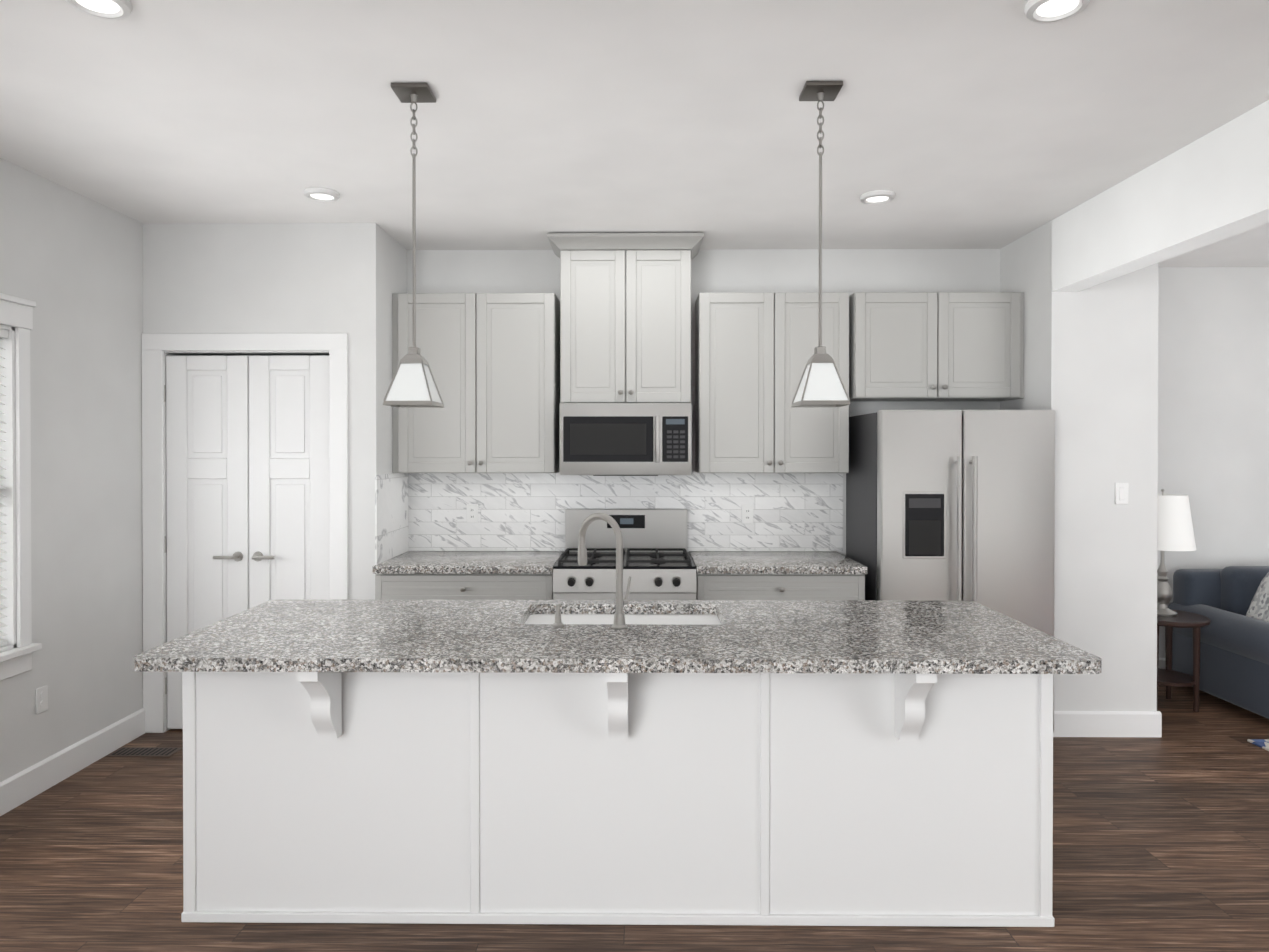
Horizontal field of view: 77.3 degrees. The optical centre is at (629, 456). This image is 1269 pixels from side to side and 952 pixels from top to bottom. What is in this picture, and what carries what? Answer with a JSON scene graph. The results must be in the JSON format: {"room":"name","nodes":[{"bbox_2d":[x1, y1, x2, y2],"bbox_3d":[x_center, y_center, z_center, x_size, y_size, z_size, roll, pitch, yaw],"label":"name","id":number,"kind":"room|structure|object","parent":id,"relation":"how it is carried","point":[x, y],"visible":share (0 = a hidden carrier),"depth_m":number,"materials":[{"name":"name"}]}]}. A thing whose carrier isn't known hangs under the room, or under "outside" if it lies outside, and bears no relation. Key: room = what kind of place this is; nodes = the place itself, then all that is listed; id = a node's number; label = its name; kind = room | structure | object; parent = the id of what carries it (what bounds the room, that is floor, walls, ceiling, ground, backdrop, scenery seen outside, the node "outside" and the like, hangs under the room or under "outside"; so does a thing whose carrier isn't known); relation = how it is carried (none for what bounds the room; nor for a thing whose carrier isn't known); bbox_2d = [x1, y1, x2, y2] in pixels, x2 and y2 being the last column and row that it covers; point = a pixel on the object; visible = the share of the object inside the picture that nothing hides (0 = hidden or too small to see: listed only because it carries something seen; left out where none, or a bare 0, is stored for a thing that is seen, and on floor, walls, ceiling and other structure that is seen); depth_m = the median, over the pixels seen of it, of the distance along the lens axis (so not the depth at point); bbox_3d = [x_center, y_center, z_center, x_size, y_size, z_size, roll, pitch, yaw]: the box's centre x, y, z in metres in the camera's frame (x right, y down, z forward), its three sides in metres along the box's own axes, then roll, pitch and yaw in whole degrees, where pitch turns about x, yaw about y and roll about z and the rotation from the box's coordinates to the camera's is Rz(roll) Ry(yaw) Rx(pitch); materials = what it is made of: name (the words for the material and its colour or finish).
{"room":"kitchen","nodes":[
{"label":"kitchen","id":0,"kind":"room"},
{"bbox_2d":[0,158,143,781],"bbox_3d":[-2.768,0.142,0.899,0.200,2.760,8.420,0,0,1],"label":"wall","id":1,"kind":"structure","parent":0,"point":[80,259],"depth_m":3.80,"materials":[{"name":"paint"}]},
{"bbox_2d":[0,293,41,680],"bbox_3d":[-2.688,0.132,2.983,0.180,1.618,1.040,0,0,1],"label":"window","id":2,"kind":"structure","parent":1,"relation":"in","point":[16,317],"depth_m":3.41,"materials":[{"name":"white paint"}]},
{"bbox_2d":[0,329,8,646],"bbox_3d":[-2.690,0.137,2.983,0.058,1.346,0.834,0,0,1],"label":"window blinds","id":3,"kind":"object","parent":2,"relation":"attached to","point":[4,333],"visible":1,"depth_m":3.38,"materials":[{"name":"white plastic"}]},
{"bbox_2d":[36,685,47,714],"bbox_3d":[-2.639,1.093,3.564,0.008,0.114,0.070,0,0,1],"label":"outlet","id":4,"kind":"object","parent":1,"relation":"attached to","point":[42,699],"visible":1,"depth_m":3.56,"materials":[{"name":"white plastic"}]},
{"bbox_2d":[0,708,144,815],"bbox_3d":[-2.664,1.457,0.506,0.015,0.135,7.619,0,0,1],"label":"baseboard","id":5,"kind":"structure","parent":1,"relation":"attached to","point":[25,785],"depth_m":3.71,"materials":[{"name":"white paint"}]},
{"bbox_2d":[144,223,387,599],"bbox_3d":[-1.997,0.119,4.362,1.257,2.760,0.120,0,0,1],"label":"wall","id":6,"kind":"structure","parent":0,"point":[199,277],"depth_m":4.30,"materials":[{"name":"paint"}]},
{"bbox_2d":[142,333,348,732],"bbox_3d":[-2.077,0.418,4.349,1.114,2.162,0.130,0,0,1],"label":"door frame","id":7,"kind":"structure","parent":6,"relation":"attached to","point":[154,510],"depth_m":4.28,"materials":[{"name":"white paint"}]},
{"bbox_2d":[164,355,329,728],"bbox_3d":[-2.069,0.470,4.297,0.918,2.034,0.093,0,0,1],"label":"closet door","id":8,"kind":"structure","parent":6,"relation":"in","point":[247,485],"depth_m":4.31,"materials":[{"name":"white paint"}]},
{"bbox_2d":[388,234,411,473],"bbox_3d":[-1.485,0.117,4.642,0.236,2.760,0.450,0,0,1],"label":"wall","id":9,"kind":"structure","parent":0,"point":[399,258],"depth_m":4.58,"materials":[{"name":"paint"}]},
{"bbox_2d":[375,473,408,564],"bbox_3d":[-1.361,0.342,4.569,0.008,0.484,0.594,0,0,1],"label":"tile backsplash","id":10,"kind":"structure","parent":9,"relation":"attached to","point":[391,520],"depth_m":4.53,"materials":[{"name":"stone"}]},
{"bbox_2d":[398,293,559,472],"bbox_3d":[-0.878,-0.421,4.692,0.904,1.036,0.348,0,0,1],"label":"upper cabinet","id":11,"kind":"object","parent":9,"relation":"attached to","point":[492,360],"visible":0.98,"depth_m":4.55,"materials":[{"name":"grey paint"}]},
{"bbox_2d":[547,233,703,402],"bbox_3d":[-0.019,-0.778,4.654,0.878,0.950,0.403,0,0,1],"label":"upper cabinet","id":12,"kind":"object","parent":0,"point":[625,317],"visible":1,"depth_m":4.52,"materials":[{"name":"grey paint"}]},
{"bbox_2d":[559,403,691,475],"bbox_3d":[-0.019,-0.095,4.635,0.744,0.409,0.427,0,0,1],"label":"microwave","id":13,"kind":"object","parent":12,"relation":"attached to","point":[625,439],"visible":1,"depth_m":4.46,"materials":[{"name":"silver metal"}]},
{"bbox_2d":[408,472,842,550],"bbox_3d":[-0.028,0.340,4.859,2.668,0.484,0.008,0,0,1],"label":"tile backsplash","id":14,"kind":"structure","parent":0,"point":[791,511],"depth_m":4.85,"materials":[{"name":"tile"}]},
{"bbox_2d":[467,504,477,522],"bbox_3d":[-0.961,0.351,4.859,0.070,0.114,0.008,0,0,1],"label":"outlet","id":15,"kind":"object","parent":14,"relation":"attached to","point":[472,513],"visible":1,"depth_m":4.86,"materials":[{"name":"white plastic"}]},
{"bbox_2d":[742,505,752,523],"bbox_3d":[0.723,0.356,4.843,0.070,0.114,0.008,0,0,1],"label":"outlet","id":16,"kind":"object","parent":14,"relation":"attached to","point":[747,514],"visible":1,"depth_m":4.84,"materials":[{"name":"white plastic"}]},
{"bbox_2d":[0,685,1268,951],"bbox_3d":[2.453,1.581,1.100,10.637,0.120,8.900,0,0,1],"label":"floor","id":17,"kind":"structure","parent":0,"point":[1162,843],"depth_m":2.85,"materials":[{"name":"brown wood"}]},
{"bbox_2d":[106,747,181,756],"bbox_3d":[-2.452,1.497,4.015,0.320,0.007,0.120,0,0,1],"label":"floor vent","id":18,"kind":"object","parent":17,"relation":"in","point":[145,751],"visible":1,"depth_m":4.00,"materials":[{"name":"grey metal"}]},
{"bbox_2d":[372,551,563,599],"bbox_3d":[-0.885,1.041,4.546,0.961,0.914,0.658,0,0,1],"label":"base cabinet","id":19,"kind":"object","parent":17,"relation":"on","point":[467,575],"visible":0.23,"depth_m":4.25,"materials":[{"name":"grey paint"}]},
{"bbox_2d":[137,671,1054,926],"bbox_3d":[-0.041,1.072,2.811,2.816,0.874,0.893,0,0,1],"label":"kitchen island","id":20,"kind":"object","parent":17,"relation":"on","point":[820,763],"depth_m":2.56,"materials":[{"name":"white paint"}]},
{"bbox_2d":[134,599,1101,674],"bbox_3d":[-0.038,0.615,2.802,2.882,0.040,0.930,0,0,1],"label":"island countertop","id":21,"kind":"structure","parent":20,"relation":"on","point":[280,636],"depth_m":2.57,"materials":[{"name":"grey stone"}]},
{"bbox_2d":[552,603,563,627],"bbox_3d":[-0.248,0.556,2.789,0.040,0.078,0.081,0,0,1],"label":"soap dispenser","id":22,"kind":"object","parent":21,"relation":"on","point":[558,623],"visible":1,"depth_m":2.76,"materials":[{"name":"silver metal"}]},
{"bbox_2d":[530,611,615,622],"bbox_3d":[-0.198,0.726,2.994,0.392,0.207,0.366,0,0,1],"label":"sink","id":23,"kind":"object","parent":21,"relation":"in","point":[543,616],"depth_m":3.12,"materials":[{"name":"white ceramic"}]},
{"bbox_2d":[578,513,630,628],"bbox_3d":[-0.089,0.397,2.796,0.192,0.395,0.146,0,0,1],"label":"faucet","id":24,"kind":"object","parent":21,"relation":"on","point":[619,618],"visible":1,"depth_m":2.75,"materials":[{"name":"silver metal"}]},
{"bbox_2d":[642,611,713,622],"bbox_3d":[0.179,0.726,2.990,0.331,0.207,0.366,0,0,1],"label":"sink","id":25,"kind":"object","parent":21,"relation":"in","point":[647,616],"depth_m":3.12,"materials":[{"name":"white ceramic"}]},
{"bbox_2d":[553,509,696,599],"bbox_3d":[-0.021,0.911,4.502,0.760,1.175,0.708,0,0,1],"label":"range","id":26,"kind":"object","parent":17,"relation":"on","point":[658,563],"visible":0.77,"depth_m":4.48,"materials":[{"name":"silver metal"}]},
{"bbox_2d":[689,551,867,599],"bbox_3d":[0.813,1.041,4.531,0.903,0.914,0.658,0,0,1],"label":"base cabinet","id":27,"kind":"object","parent":17,"relation":"on","point":[777,575],"visible":0.35,"depth_m":4.24,"materials":[{"name":"grey paint"}]},
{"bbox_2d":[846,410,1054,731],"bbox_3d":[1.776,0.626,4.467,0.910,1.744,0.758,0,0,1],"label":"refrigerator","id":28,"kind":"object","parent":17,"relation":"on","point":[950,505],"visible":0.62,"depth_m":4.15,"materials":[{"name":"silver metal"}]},
{"bbox_2d":[1157,609,1210,711],"bbox_3d":[3.205,1.224,4.771,0.470,0.545,0.470,0,0,1],"label":"side table","id":29,"kind":"object","parent":17,"relation":"on","point":[1168,677],"visible":0.56,"depth_m":4.64,"materials":[{"name":"black wood"}]},
{"bbox_2d":[1157,489,1195,616],"bbox_3d":[3.205,0.574,4.766,0.330,0.754,0.330,0,0,1],"label":"table lamp","id":30,"kind":"object","parent":29,"relation":"on","point":[1175,531],"visible":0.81,"depth_m":4.64,"materials":[{"name":"white fabric"}]},
{"bbox_2d":[1168,566,1268,718],"bbox_3d":[4.575,1.075,4.752,2.160,0.843,0.930,0,0,1],"label":"sofa","id":31,"kind":"object","parent":17,"relation":"on","point":[1231,603],"visible":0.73,"depth_m":4.78,"materials":[{"name":"fabric"}]},
{"bbox_2d":[1246,573,1268,621],"bbox_3d":[3.804,0.877,4.613,0.265,0.447,0.476,0,0,1],"label":"pillow","id":32,"kind":"object","parent":31,"relation":"on","point":[1259,606],"depth_m":4.71,"materials":[{"name":"fabric"}]},
{"bbox_2d":[1247,739,1268,750],"bbox_3d":[4.413,1.502,2.946,2.350,0.012,2.430,0,0,1],"label":"rug","id":33,"kind":"object","parent":17,"relation":"on","point":[1263,743],"visible":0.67,"depth_m":4.12,"materials":[{"name":"blue fabric"}]},
{"bbox_2d":[0,0,1268,266],"bbox_3d":[2.453,-1.299,1.081,10.637,0.120,8.900,0,0,1],"label":"ceiling","id":34,"kind":"structure","parent":0,"point":[974,124],"depth_m":2.88,"materials":[{"name":"paint"}]},
{"bbox_2d":[65,0,132,19],"bbox_3d":[-1.443,-1.234,2.151,0.164,0.024,0.164,0,0,1],"label":"recessed light","id":35,"kind":"object","parent":34,"relation":"in","point":[114,9],"visible":0.96,"depth_m":2.17,"materials":[{"name":"white plastic"}]},
{"bbox_2d":[304,187,339,201],"bbox_3d":[-1.466,-1.244,3.785,0.164,0.024,0.164,0,0,1],"label":"recessed light","id":36,"kind":"object","parent":34,"relation":"in","point":[320,194],"visible":0.96,"depth_m":3.76,"materials":[{"name":"white plastic"}]},
{"bbox_2d":[383,83,443,407],"bbox_3d":[-0.736,-0.710,2.714,0.166,1.078,0.166,0,0,1],"label":"pendant light","id":37,"kind":"object","parent":34,"relation":"hanging from","point":[413,384],"visible":1,"depth_m":2.68,"materials":[{"name":"silver metal"}]},
{"bbox_2d":[791,81,850,406],"bbox_3d":[0.651,-0.710,2.701,0.166,1.078,0.166,0,0,1],"label":"pendant light","id":38,"kind":"object","parent":34,"relation":"hanging from","point":[821,384],"visible":1,"depth_m":2.67,"materials":[{"name":"silver metal"}]},
{"bbox_2d":[860,190,894,203],"bbox_3d":[1.196,-1.245,3.822,0.164,0.024,0.164,0,0,1],"label":"recessed light","id":39,"kind":"object","parent":34,"relation":"in","point":[878,197],"visible":1,"depth_m":3.79,"materials":[{"name":"white plastic"}]},
{"bbox_2d":[1024,0,1089,22],"bbox_3d":[1.171,-1.234,2.169,0.164,0.024,0.164,0,0,1],"label":"recessed light","id":40,"kind":"object","parent":34,"relation":"in","point":[1043,11],"visible":1,"depth_m":2.18,"materials":[{"name":"white plastic"}]},
{"bbox_2d":[964,250,995,409],"bbox_3d":[2.548,0.114,5.144,0.567,2.760,0.330,0,0,1],"label":"wall","id":41,"kind":"structure","parent":0,"point":[979,274],"depth_m":4.84,"materials":[{"name":"paint"}]},
{"bbox_2d":[956,266,1268,657],"bbox_3d":[4.925,0.112,5.378,5.317,2.760,0.120,0,0,1],"label":"wall","id":42,"kind":"structure","parent":0,"point":[1216,319],"depth_m":5.32,"materials":[{"name":"paint"}]},
{"bbox_2d":[695,292,848,472],"bbox_3d":[0.831,-0.421,4.676,0.858,1.036,0.348,0,0,1],"label":"upper cabinet","id":43,"kind":"object","parent":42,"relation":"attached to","point":[754,352],"visible":0.98,"depth_m":4.54,"materials":[{"name":"grey paint"}]},
{"bbox_2d":[1158,658,1165,668],"bbox_3d":[5.222,1.425,5.315,4.777,0.135,0.016,0,0,1],"label":"baseboard","id":44,"kind":"structure","parent":42,"relation":"attached to","point":[1162,664],"depth_m":5.32,"materials":[{"name":"white paint"}]},
{"bbox_2d":[996,100,1268,710],"bbox_3d":[2.507,0.143,0.735,0.567,2.760,8.190,0,0,1],"label":"wall","id":45,"kind":"structure","parent":0,"point":[1148,384],"depth_m":4.24,"materials":[{"name":"paint"}]},
{"bbox_2d":[392,292,1023,472],"bbox_3d":[0.448,-0.421,4.704,3.622,1.036,0.298,0,0,1],"label":"cabinet filler","id":46,"kind":"object","parent":45,"relation":"attached to","point":[395,363],"visible":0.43,"depth_m":4.57,"materials":[{"name":"grey paint"}]},
{"bbox_2d":[849,292,1020,400],"bbox_3d":[1.763,-0.636,4.666,0.947,0.606,0.348,0,0,1],"label":"upper cabinet","id":47,"kind":"object","parent":45,"relation":"attached to","point":[934,346],"visible":1,"depth_m":4.53,"materials":[{"name":"grey paint"}]},
{"bbox_2d":[1053,711,1155,736],"bbox_3d":[2.526,1.432,4.240,0.536,0.135,0.015,0,0,1],"label":"baseboard","id":48,"kind":"structure","parent":45,"relation":"attached to","point":[1066,723],"depth_m":4.23,"materials":[{"name":"white paint"}]},
{"bbox_2d":[1115,483,1127,503],"bbox_3d":[2.630,0.200,4.234,0.070,0.114,0.009,0,0,1],"label":"light switch","id":49,"kind":"object","parent":45,"relation":"attached to","point":[1121,493],"visible":1,"depth_m":4.23,"materials":[{"name":"white plastic"}]},
{"bbox_2d":[1156,711,1161,736],"bbox_3d":[2.836,1.429,4.772,0.016,0.135,1.086,0,0,1],"label":"baseboard","id":50,"kind":"structure","parent":45,"relation":"attached to","point":[1158,714],"depth_m":4.23,"materials":[{"name":"white paint"}]}
]}

